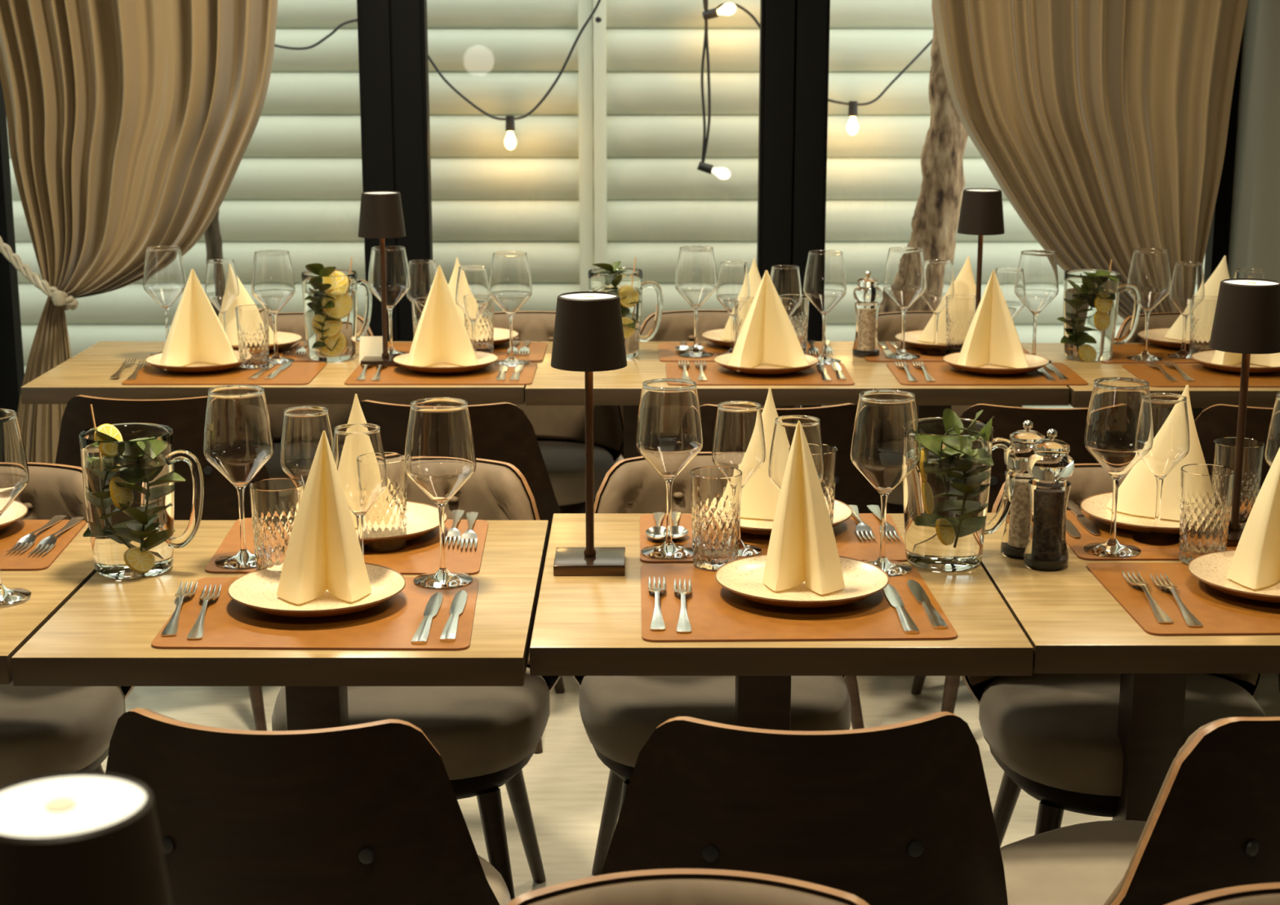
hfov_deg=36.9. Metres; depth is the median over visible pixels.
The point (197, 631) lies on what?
fork
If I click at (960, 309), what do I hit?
tumbler
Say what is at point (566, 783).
floor
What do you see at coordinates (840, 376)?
table knife
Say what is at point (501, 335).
dinner plate
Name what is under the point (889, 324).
upholstered chair
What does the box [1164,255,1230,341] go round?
folded napkin
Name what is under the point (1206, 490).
tumbler
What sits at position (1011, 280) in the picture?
wine glass
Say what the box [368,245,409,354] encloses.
wine glass
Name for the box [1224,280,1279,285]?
diffuser
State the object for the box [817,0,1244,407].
window
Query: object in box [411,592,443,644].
table knife
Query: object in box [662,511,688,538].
spoon
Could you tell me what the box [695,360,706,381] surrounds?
fork
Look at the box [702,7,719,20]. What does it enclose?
socket
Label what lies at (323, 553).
folded napkin
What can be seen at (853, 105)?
socket
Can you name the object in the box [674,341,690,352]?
spoon
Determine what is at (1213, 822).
upholstered chair
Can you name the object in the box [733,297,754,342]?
tumbler
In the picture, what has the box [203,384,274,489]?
bowl
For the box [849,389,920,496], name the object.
bowl
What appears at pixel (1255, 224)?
wall
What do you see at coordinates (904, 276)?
bowl
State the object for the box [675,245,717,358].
wine glass
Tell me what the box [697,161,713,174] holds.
socket
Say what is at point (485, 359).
dinner plate
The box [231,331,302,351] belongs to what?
dinner plate
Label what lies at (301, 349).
fork
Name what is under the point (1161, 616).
fork
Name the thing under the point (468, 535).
fork
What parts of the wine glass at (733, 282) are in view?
stem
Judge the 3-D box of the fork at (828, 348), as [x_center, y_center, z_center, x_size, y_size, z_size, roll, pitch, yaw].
[0.495,-0.281,5.087,0.027,0.011,0.250,1,13,4]
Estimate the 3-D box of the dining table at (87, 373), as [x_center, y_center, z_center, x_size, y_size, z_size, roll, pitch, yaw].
[-0.875,0.137,4.983,1.199,0.750,0.680,0,13,0]
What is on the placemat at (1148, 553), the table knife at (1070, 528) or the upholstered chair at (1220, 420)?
the table knife at (1070, 528)
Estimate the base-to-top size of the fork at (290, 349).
0.011 m
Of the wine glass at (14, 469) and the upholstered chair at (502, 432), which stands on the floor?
the upholstered chair at (502, 432)
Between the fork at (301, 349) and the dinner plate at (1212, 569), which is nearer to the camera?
the dinner plate at (1212, 569)
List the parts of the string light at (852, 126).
bulb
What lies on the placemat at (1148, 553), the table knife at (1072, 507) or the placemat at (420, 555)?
the table knife at (1072, 507)
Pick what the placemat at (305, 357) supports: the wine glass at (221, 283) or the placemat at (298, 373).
the wine glass at (221, 283)
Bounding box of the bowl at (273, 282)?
[251,249,295,315]
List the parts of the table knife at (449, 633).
handle, blade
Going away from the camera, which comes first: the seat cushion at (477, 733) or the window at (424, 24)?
the seat cushion at (477, 733)
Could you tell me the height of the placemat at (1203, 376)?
0.003 m
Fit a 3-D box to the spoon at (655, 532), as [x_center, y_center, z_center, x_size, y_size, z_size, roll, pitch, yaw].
[0.031,0.123,3.271,0.042,0.011,0.200,0,13,1]
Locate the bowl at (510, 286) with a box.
[488,251,532,316]
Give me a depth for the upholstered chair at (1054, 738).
3.23 m
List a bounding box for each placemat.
[0,520,85,570]
[121,362,326,385]
[151,577,478,650]
[205,518,488,574]
[268,342,319,361]
[344,362,537,385]
[387,342,546,361]
[640,513,907,563]
[640,564,957,642]
[658,342,829,361]
[665,362,854,385]
[863,342,1030,361]
[886,362,1088,385]
[1065,510,1236,560]
[1086,562,1279,635]
[1101,343,1198,363]
[1121,364,1279,387]
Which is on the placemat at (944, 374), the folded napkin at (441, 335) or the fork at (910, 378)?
the fork at (910, 378)
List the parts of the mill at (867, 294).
knob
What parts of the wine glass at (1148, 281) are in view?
stem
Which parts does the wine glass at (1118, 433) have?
stem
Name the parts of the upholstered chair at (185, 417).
leg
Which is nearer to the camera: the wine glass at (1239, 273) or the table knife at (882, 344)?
the wine glass at (1239, 273)
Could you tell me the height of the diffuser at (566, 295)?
0.005 m
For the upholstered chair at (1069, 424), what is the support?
on the floor
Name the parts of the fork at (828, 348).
handle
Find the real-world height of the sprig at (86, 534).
0.206 m
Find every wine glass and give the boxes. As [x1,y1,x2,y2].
[0,408,31,605]
[142,245,186,355]
[203,384,274,568]
[204,258,239,331]
[251,249,295,364]
[280,405,333,488]
[331,423,387,558]
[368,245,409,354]
[404,397,476,588]
[406,259,436,302]
[455,265,489,353]
[488,251,532,366]
[635,378,703,559]
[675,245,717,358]
[711,400,765,557]
[715,261,750,355]
[768,415,824,490]
[770,265,802,317]
[803,249,846,364]
[849,389,920,576]
[883,247,926,359]
[920,259,954,356]
[995,266,1026,319]
[1017,249,1058,363]
[1083,377,1153,557]
[1126,248,1171,361]
[1132,392,1189,546]
[1167,261,1204,359]
[1233,268,1264,363]
[1264,391,1279,466]
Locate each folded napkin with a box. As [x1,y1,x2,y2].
[159,269,239,370]
[217,275,279,345]
[276,431,372,604]
[346,394,366,528]
[406,265,478,369]
[448,257,464,324]
[720,257,761,340]
[728,270,810,372]
[740,387,780,519]
[762,421,844,594]
[917,257,976,343]
[956,270,1028,370]
[1106,385,1205,520]
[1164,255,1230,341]
[1210,275,1279,367]
[1226,447,1279,589]
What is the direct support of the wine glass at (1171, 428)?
on the placemat at (1148, 553)
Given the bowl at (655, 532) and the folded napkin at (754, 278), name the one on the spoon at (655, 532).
the bowl at (655, 532)
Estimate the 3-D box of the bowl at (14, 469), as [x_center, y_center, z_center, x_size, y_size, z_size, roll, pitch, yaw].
[-0.960,0.022,2.833,0.109,0.160,0.109,0,13,0]
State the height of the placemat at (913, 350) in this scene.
0.003 m
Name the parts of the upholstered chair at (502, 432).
leg, leg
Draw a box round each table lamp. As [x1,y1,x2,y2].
[0,770,172,904]
[358,191,405,366]
[551,291,626,576]
[953,188,1004,353]
[1208,278,1279,546]
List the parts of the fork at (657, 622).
handle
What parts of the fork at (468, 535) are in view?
handle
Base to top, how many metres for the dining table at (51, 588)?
0.750 m
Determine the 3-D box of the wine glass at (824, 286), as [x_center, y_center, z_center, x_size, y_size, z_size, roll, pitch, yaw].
[0.468,-0.369,4.867,0.109,0.280,0.109,1,13,3]
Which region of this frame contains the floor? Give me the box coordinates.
[101,673,1279,897]
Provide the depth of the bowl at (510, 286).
4.78 m
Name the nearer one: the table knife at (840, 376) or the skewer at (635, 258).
the table knife at (840, 376)
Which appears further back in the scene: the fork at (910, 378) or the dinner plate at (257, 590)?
the fork at (910, 378)
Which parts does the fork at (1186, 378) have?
handle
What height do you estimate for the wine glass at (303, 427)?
0.243 m
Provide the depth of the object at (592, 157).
7.67 m
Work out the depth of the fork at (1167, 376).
4.72 m
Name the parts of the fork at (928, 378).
handle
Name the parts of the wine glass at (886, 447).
stem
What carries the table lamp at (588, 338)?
on the dining table at (584, 625)
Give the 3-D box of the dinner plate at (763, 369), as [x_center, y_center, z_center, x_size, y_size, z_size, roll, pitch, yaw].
[0.313,-0.218,4.768,0.261,0.028,0.261,0,13,0]
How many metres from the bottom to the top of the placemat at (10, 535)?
0.003 m
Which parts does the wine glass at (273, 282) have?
stem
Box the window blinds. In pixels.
[6,0,1204,408]
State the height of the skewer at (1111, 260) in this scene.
0.175 m
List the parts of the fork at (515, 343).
handle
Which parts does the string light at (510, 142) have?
bulb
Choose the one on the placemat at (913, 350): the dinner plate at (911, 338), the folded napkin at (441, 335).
the dinner plate at (911, 338)
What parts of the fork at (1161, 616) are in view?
handle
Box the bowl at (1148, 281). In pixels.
[1127,248,1171,312]
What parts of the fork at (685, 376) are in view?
handle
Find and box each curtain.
[0,0,277,463]
[932,0,1248,319]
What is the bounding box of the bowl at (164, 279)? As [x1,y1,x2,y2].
[142,245,186,310]
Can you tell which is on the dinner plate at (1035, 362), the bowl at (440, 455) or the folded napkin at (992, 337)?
the folded napkin at (992, 337)
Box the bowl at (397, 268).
[368,245,409,310]
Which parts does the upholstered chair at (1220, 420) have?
leg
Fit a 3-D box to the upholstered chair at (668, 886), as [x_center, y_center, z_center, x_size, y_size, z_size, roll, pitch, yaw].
[0.054,0.850,1.659,0.538,0.809,0.536,-2,13,-7]
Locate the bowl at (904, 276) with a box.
[883,247,926,311]
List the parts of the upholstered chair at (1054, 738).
leg, leg, seat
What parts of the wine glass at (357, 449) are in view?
stem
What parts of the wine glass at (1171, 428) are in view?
stem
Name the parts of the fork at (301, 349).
handle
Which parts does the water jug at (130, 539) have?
handle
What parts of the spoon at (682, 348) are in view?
handle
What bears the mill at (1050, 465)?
on the dining table at (1072, 623)
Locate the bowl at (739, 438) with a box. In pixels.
[711,400,765,488]
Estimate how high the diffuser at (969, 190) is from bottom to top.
0.005 m
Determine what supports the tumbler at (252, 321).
on the placemat at (298, 373)
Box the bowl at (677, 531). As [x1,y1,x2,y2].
[662,525,688,538]
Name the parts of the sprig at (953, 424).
stem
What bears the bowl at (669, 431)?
on the wine glass at (669, 431)
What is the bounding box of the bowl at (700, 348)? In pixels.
[688,346,704,351]
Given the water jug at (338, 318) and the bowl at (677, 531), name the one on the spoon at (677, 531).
the bowl at (677, 531)
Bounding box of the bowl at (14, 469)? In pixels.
[0,408,29,516]
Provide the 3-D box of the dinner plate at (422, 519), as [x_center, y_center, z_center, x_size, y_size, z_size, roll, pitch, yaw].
[-0.455,0.124,3.231,0.261,0.028,0.261,0,13,0]
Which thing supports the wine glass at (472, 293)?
on the placemat at (389, 375)
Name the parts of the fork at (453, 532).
handle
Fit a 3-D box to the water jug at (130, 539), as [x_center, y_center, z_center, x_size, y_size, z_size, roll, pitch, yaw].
[-0.783,0.075,3.019,0.177,0.222,0.142,-5,13,-20]
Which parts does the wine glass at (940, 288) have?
stem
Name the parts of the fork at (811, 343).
handle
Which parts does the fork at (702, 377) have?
handle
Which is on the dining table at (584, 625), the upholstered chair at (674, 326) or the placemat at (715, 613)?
the placemat at (715, 613)
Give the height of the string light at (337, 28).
0.132 m
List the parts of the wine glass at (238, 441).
stem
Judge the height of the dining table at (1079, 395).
0.750 m
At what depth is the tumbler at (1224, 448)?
3.21 m
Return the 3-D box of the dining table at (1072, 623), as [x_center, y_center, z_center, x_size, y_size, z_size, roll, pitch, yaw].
[0.899,0.553,3.112,0.700,0.750,0.745,0,13,0]
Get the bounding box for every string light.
[274,18,357,49]
[427,0,601,150]
[697,0,759,179]
[828,39,932,135]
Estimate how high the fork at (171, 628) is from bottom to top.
0.011 m
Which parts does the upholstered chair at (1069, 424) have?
leg, leg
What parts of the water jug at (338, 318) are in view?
handle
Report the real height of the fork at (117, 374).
0.011 m
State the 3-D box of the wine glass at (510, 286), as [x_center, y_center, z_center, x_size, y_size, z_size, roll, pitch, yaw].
[-0.326,-0.363,4.840,0.109,0.280,0.109,-6,14,-25]
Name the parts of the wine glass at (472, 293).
stem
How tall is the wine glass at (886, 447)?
0.280 m
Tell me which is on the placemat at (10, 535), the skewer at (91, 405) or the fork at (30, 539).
the fork at (30, 539)
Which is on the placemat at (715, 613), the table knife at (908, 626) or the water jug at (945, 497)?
the table knife at (908, 626)
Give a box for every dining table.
[0,523,96,684]
[11,520,548,730]
[20,341,538,404]
[524,341,1069,459]
[529,513,1033,730]
[979,512,1279,822]
[1020,342,1279,421]
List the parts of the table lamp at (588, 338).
lamp shade, stem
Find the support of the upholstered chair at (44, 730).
on the floor
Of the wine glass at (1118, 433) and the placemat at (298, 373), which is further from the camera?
the placemat at (298, 373)
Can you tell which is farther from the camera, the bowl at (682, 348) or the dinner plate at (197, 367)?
the bowl at (682, 348)
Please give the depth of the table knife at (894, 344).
5.11 m
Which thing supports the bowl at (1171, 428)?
on the wine glass at (1171, 428)
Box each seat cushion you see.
[0,680,125,786]
[265,443,289,478]
[271,666,549,780]
[477,854,511,904]
[537,440,614,506]
[578,675,850,767]
[887,481,902,505]
[978,671,1266,796]
[1000,820,1146,904]
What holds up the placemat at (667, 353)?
on the dining table at (550, 386)
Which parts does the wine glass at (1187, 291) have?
stem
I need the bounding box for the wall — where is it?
[1227,0,1279,282]
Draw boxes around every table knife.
[248,363,276,380]
[264,361,292,380]
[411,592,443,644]
[440,590,467,641]
[495,364,508,381]
[510,364,524,381]
[816,364,831,382]
[831,362,846,380]
[878,341,893,355]
[883,583,919,634]
[888,341,900,352]
[906,579,947,629]
[1036,367,1056,382]
[1045,363,1068,381]
[1065,519,1080,537]
[1066,499,1100,534]
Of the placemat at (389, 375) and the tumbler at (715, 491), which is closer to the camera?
the tumbler at (715, 491)
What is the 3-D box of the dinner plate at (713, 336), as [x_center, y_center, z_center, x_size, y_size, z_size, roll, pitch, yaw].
[0.295,-0.302,5.149,0.261,0.028,0.261,0,13,0]
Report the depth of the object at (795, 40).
5.73 m
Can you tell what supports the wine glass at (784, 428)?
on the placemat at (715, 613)
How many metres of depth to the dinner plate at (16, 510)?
3.30 m
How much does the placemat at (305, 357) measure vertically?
0.003 m
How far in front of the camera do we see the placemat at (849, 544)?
3.19 m
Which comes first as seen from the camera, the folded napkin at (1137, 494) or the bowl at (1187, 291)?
the folded napkin at (1137, 494)
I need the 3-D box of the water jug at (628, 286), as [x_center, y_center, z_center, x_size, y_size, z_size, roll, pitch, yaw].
[-0.047,-0.362,4.985,0.177,0.222,0.142,-5,14,-22]
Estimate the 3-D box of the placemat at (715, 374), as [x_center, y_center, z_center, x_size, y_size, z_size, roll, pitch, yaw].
[0.290,-0.194,4.736,0.450,0.003,0.300,0,13,0]
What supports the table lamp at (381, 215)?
on the dining table at (87, 373)
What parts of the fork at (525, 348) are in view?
handle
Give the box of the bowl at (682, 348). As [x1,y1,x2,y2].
[674,345,690,352]
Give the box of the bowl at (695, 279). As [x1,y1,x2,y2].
[675,245,717,310]
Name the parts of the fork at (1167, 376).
handle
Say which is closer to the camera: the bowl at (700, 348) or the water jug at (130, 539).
the water jug at (130, 539)
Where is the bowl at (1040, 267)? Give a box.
[1017,249,1058,315]
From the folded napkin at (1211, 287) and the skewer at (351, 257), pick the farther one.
the folded napkin at (1211, 287)
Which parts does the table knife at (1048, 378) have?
blade, handle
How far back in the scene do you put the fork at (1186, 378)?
4.72 m
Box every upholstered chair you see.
[0,462,134,786]
[55,395,269,730]
[105,707,511,904]
[265,312,373,478]
[271,457,560,900]
[346,400,564,753]
[467,311,623,513]
[506,868,869,904]
[572,452,850,875]
[600,711,1008,904]
[621,310,801,457]
[699,403,889,729]
[877,311,1022,513]
[911,404,1098,713]
[961,463,1266,847]
[1000,716,1279,904]
[1115,312,1206,410]
[1164,882,1279,904]
[1194,404,1279,692]
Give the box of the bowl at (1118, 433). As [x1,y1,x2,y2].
[1083,377,1153,479]
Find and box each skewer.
[89,404,96,431]
[348,257,352,275]
[632,257,635,273]
[1108,259,1112,275]
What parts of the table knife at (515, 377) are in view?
handle, blade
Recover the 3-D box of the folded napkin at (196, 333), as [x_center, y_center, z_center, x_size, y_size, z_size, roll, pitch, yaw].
[-1.097,-0.334,4.754,0.195,0.235,0.122,-5,13,-20]
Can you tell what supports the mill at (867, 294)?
on the placemat at (913, 350)
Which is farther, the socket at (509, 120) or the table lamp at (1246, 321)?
the socket at (509, 120)
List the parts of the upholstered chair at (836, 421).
leg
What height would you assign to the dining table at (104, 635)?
0.750 m
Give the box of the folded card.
[359,336,382,363]
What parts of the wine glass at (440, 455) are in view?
stem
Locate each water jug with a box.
[79,422,204,578]
[301,269,372,361]
[587,267,662,359]
[902,417,1015,571]
[1062,269,1140,361]
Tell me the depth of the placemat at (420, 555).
3.12 m
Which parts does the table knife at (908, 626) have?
blade, handle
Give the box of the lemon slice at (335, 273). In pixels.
[328,271,344,275]
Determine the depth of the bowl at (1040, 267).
4.81 m
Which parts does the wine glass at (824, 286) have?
stem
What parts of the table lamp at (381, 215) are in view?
lamp shade, stem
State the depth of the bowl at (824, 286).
4.81 m
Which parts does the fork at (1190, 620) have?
handle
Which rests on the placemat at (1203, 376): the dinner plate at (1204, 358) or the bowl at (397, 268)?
the dinner plate at (1204, 358)
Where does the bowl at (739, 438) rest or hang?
on the wine glass at (739, 438)
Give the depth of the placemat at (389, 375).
4.68 m
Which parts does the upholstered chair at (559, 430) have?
seat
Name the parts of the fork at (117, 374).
handle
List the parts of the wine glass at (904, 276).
stem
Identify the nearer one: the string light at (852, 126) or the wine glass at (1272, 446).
the wine glass at (1272, 446)
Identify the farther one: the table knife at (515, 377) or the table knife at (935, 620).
the table knife at (515, 377)
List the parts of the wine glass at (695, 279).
stem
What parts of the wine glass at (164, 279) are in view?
stem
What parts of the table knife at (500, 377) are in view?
handle, blade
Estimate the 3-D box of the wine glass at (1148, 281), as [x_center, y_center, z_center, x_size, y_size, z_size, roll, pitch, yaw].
[1.298,-0.378,4.907,0.109,0.280,0.109,2,13,8]
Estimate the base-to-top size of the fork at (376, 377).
0.011 m
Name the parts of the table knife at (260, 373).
handle, blade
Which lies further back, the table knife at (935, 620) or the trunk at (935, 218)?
the trunk at (935, 218)
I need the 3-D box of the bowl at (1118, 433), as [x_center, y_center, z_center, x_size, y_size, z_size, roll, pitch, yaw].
[0.770,-0.035,3.090,0.109,0.160,0.109,0,13,0]
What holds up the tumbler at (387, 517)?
on the placemat at (420, 555)
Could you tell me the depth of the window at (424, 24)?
5.75 m
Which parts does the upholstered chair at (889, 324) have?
seat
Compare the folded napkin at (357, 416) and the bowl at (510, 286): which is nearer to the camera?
the folded napkin at (357, 416)
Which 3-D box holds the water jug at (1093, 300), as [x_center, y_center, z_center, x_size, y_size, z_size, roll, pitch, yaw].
[1.176,-0.353,4.944,0.177,0.222,0.142,-3,13,-12]
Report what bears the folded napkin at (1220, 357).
on the dinner plate at (1204, 358)
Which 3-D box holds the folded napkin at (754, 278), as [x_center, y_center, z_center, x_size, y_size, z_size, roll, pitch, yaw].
[0.308,-0.414,5.149,0.180,0.220,0.093,2,13,10]
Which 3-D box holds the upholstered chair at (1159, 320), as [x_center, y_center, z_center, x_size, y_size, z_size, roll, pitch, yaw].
[1.531,0.059,5.213,0.538,0.809,0.536,-2,13,-9]
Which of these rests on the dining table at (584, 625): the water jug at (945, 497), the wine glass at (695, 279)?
the water jug at (945, 497)
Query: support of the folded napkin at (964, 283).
on the dinner plate at (911, 338)
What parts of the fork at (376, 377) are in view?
handle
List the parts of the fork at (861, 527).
handle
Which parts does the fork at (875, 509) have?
handle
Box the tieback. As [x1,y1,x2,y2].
[0,235,78,311]
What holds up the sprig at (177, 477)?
in the water jug at (130, 539)
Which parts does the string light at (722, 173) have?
bulb, bulb, string light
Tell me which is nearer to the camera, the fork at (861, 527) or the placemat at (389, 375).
the fork at (861, 527)
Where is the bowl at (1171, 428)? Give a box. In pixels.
[1142,392,1189,479]
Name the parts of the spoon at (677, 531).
handle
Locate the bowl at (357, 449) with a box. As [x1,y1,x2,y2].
[331,423,387,517]
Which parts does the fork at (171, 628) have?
handle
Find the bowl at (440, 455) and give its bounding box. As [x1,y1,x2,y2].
[404,397,476,506]
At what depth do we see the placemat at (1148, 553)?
3.17 m
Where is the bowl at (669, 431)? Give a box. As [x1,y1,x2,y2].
[635,378,703,481]
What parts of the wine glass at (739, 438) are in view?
stem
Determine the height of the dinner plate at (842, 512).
0.028 m
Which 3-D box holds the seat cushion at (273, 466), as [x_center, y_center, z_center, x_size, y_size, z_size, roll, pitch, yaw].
[-0.937,0.057,5.156,0.483,0.100,0.424,0,13,0]
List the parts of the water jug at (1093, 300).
handle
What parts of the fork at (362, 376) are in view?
handle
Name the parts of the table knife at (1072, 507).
handle, blade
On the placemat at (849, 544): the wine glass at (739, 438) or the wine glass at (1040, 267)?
the wine glass at (739, 438)
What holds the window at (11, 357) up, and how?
in the wall
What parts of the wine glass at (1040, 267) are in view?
stem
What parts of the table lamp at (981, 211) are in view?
stem, lamp shade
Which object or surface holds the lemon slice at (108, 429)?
in the water jug at (130, 539)
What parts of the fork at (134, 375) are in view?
handle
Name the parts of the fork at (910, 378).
handle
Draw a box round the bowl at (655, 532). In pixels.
[644,526,666,539]
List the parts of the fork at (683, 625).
handle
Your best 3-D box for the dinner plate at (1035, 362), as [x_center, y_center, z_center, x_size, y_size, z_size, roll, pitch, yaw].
[0.883,-0.218,4.768,0.261,0.028,0.261,0,13,0]
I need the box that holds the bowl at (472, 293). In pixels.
[455,265,489,321]
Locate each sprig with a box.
[83,428,118,537]
[129,436,185,532]
[304,263,336,308]
[592,261,626,274]
[942,408,994,441]
[982,456,994,466]
[1057,272,1096,343]
[1083,270,1118,282]
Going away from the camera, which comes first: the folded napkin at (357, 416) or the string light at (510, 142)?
the folded napkin at (357, 416)
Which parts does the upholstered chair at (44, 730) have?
seat, leg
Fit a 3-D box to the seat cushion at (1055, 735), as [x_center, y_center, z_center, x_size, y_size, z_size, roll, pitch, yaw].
[0.837,0.470,3.298,0.483,0.100,0.424,0,13,0]
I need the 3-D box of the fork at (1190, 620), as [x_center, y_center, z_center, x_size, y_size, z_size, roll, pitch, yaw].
[0.797,0.215,2.854,0.027,0.011,0.250,1,13,2]
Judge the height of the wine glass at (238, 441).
0.280 m
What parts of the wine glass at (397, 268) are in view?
stem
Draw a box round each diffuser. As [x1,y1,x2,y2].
[0,776,146,837]
[365,191,396,194]
[560,293,616,299]
[968,189,997,191]
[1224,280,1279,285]
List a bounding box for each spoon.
[644,511,666,539]
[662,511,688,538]
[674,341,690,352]
[688,341,704,351]
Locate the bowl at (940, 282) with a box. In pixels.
[920,259,954,314]
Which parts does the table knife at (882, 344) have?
handle, blade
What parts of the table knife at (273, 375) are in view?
handle, blade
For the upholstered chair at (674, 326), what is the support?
on the floor
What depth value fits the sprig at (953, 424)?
3.02 m
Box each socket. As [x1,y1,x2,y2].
[505,115,515,131]
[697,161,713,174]
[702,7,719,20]
[848,101,857,116]
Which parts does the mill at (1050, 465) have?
knob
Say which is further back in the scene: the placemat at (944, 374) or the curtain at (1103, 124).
the curtain at (1103, 124)
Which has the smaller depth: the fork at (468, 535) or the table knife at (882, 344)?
the fork at (468, 535)
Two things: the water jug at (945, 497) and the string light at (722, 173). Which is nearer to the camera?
the water jug at (945, 497)
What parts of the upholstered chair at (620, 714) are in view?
leg, seat, leg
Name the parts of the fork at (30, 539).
handle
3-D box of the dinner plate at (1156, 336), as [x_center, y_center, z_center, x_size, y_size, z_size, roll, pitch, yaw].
[1.466,-0.300,5.139,0.261,0.028,0.261,0,13,0]
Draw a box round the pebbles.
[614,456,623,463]
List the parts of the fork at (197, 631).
handle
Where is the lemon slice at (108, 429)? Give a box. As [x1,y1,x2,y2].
[93,423,123,441]
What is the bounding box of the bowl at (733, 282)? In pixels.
[715,261,750,315]
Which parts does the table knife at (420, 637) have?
handle, blade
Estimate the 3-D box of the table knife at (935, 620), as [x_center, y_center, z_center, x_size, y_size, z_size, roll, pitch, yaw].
[0.422,0.222,2.842,0.021,0.006,0.238,-1,13,-2]
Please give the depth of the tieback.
5.55 m
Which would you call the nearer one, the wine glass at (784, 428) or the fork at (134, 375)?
the wine glass at (784, 428)
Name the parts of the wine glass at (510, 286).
stem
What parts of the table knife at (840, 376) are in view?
blade, handle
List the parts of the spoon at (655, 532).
handle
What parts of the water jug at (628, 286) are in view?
handle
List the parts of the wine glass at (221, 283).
stem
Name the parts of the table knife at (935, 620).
blade, handle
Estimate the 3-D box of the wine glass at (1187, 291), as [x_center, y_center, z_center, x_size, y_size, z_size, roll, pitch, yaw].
[1.405,-0.367,4.943,0.087,0.243,0.087,-1,13,-3]
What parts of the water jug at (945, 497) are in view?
handle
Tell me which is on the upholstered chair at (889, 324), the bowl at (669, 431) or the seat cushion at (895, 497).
the seat cushion at (895, 497)
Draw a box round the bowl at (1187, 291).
[1168,261,1204,316]
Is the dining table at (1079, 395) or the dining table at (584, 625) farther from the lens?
the dining table at (1079, 395)
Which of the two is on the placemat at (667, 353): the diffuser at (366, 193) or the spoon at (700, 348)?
the spoon at (700, 348)
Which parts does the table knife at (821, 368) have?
blade, handle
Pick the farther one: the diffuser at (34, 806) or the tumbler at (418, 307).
the tumbler at (418, 307)
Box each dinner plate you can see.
[0,500,27,529]
[145,350,249,373]
[227,562,405,617]
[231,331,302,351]
[355,501,447,545]
[393,351,497,374]
[493,327,519,346]
[701,328,735,347]
[713,352,818,375]
[715,554,888,608]
[740,499,852,536]
[894,329,947,351]
[942,351,1048,375]
[1080,492,1231,534]
[1137,328,1189,350]
[1187,549,1279,603]
[1191,350,1279,374]
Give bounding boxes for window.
[0,0,370,416]
[420,0,765,279]
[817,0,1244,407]
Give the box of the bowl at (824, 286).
[803,249,846,315]
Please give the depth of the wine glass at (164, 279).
4.91 m
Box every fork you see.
[6,515,66,552]
[28,516,84,554]
[109,358,136,377]
[126,360,148,379]
[160,582,197,635]
[186,584,221,639]
[281,341,300,355]
[293,341,306,355]
[355,364,373,380]
[371,364,387,381]
[444,510,464,546]
[460,511,478,548]
[506,340,519,355]
[518,340,531,355]
[648,577,666,630]
[673,578,691,632]
[678,360,690,380]
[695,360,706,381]
[807,340,818,355]
[821,340,833,355]
[848,505,875,540]
[866,505,900,540]
[894,361,917,382]
[911,361,935,382]
[1122,570,1173,623]
[1144,360,1177,381]
[1150,573,1203,626]
[1162,360,1194,381]
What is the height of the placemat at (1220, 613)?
0.003 m
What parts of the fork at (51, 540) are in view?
handle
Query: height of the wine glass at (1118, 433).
0.280 m
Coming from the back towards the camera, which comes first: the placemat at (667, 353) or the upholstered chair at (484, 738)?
the placemat at (667, 353)
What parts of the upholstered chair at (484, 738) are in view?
seat, leg, leg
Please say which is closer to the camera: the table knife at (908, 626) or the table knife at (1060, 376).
the table knife at (908, 626)
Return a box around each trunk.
[204,209,222,316]
[878,0,968,313]
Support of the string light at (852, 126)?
hanging from the window blinds
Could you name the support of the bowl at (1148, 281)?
on the wine glass at (1148, 281)
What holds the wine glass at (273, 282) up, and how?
on the dining table at (87, 373)
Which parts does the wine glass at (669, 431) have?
stem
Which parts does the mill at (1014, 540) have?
knob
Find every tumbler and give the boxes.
[235,305,269,368]
[248,478,303,575]
[363,452,407,551]
[411,298,426,336]
[463,296,494,353]
[689,466,742,569]
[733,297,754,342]
[789,294,808,354]
[820,444,837,524]
[946,294,975,354]
[1178,463,1235,564]
[1189,296,1217,354]
[1213,437,1264,527]
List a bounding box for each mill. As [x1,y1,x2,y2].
[852,271,882,358]
[1000,420,1045,559]
[1023,428,1075,571]
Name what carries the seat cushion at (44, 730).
on the upholstered chair at (44, 730)
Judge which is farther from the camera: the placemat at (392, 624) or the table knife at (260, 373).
the table knife at (260, 373)
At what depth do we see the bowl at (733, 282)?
4.91 m
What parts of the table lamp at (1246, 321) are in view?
stem, lamp shade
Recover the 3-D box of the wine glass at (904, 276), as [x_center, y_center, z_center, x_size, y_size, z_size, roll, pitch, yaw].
[0.679,-0.384,4.934,0.109,0.280,0.109,2,13,8]
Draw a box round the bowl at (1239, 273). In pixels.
[1233,268,1264,279]
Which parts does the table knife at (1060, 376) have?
blade, handle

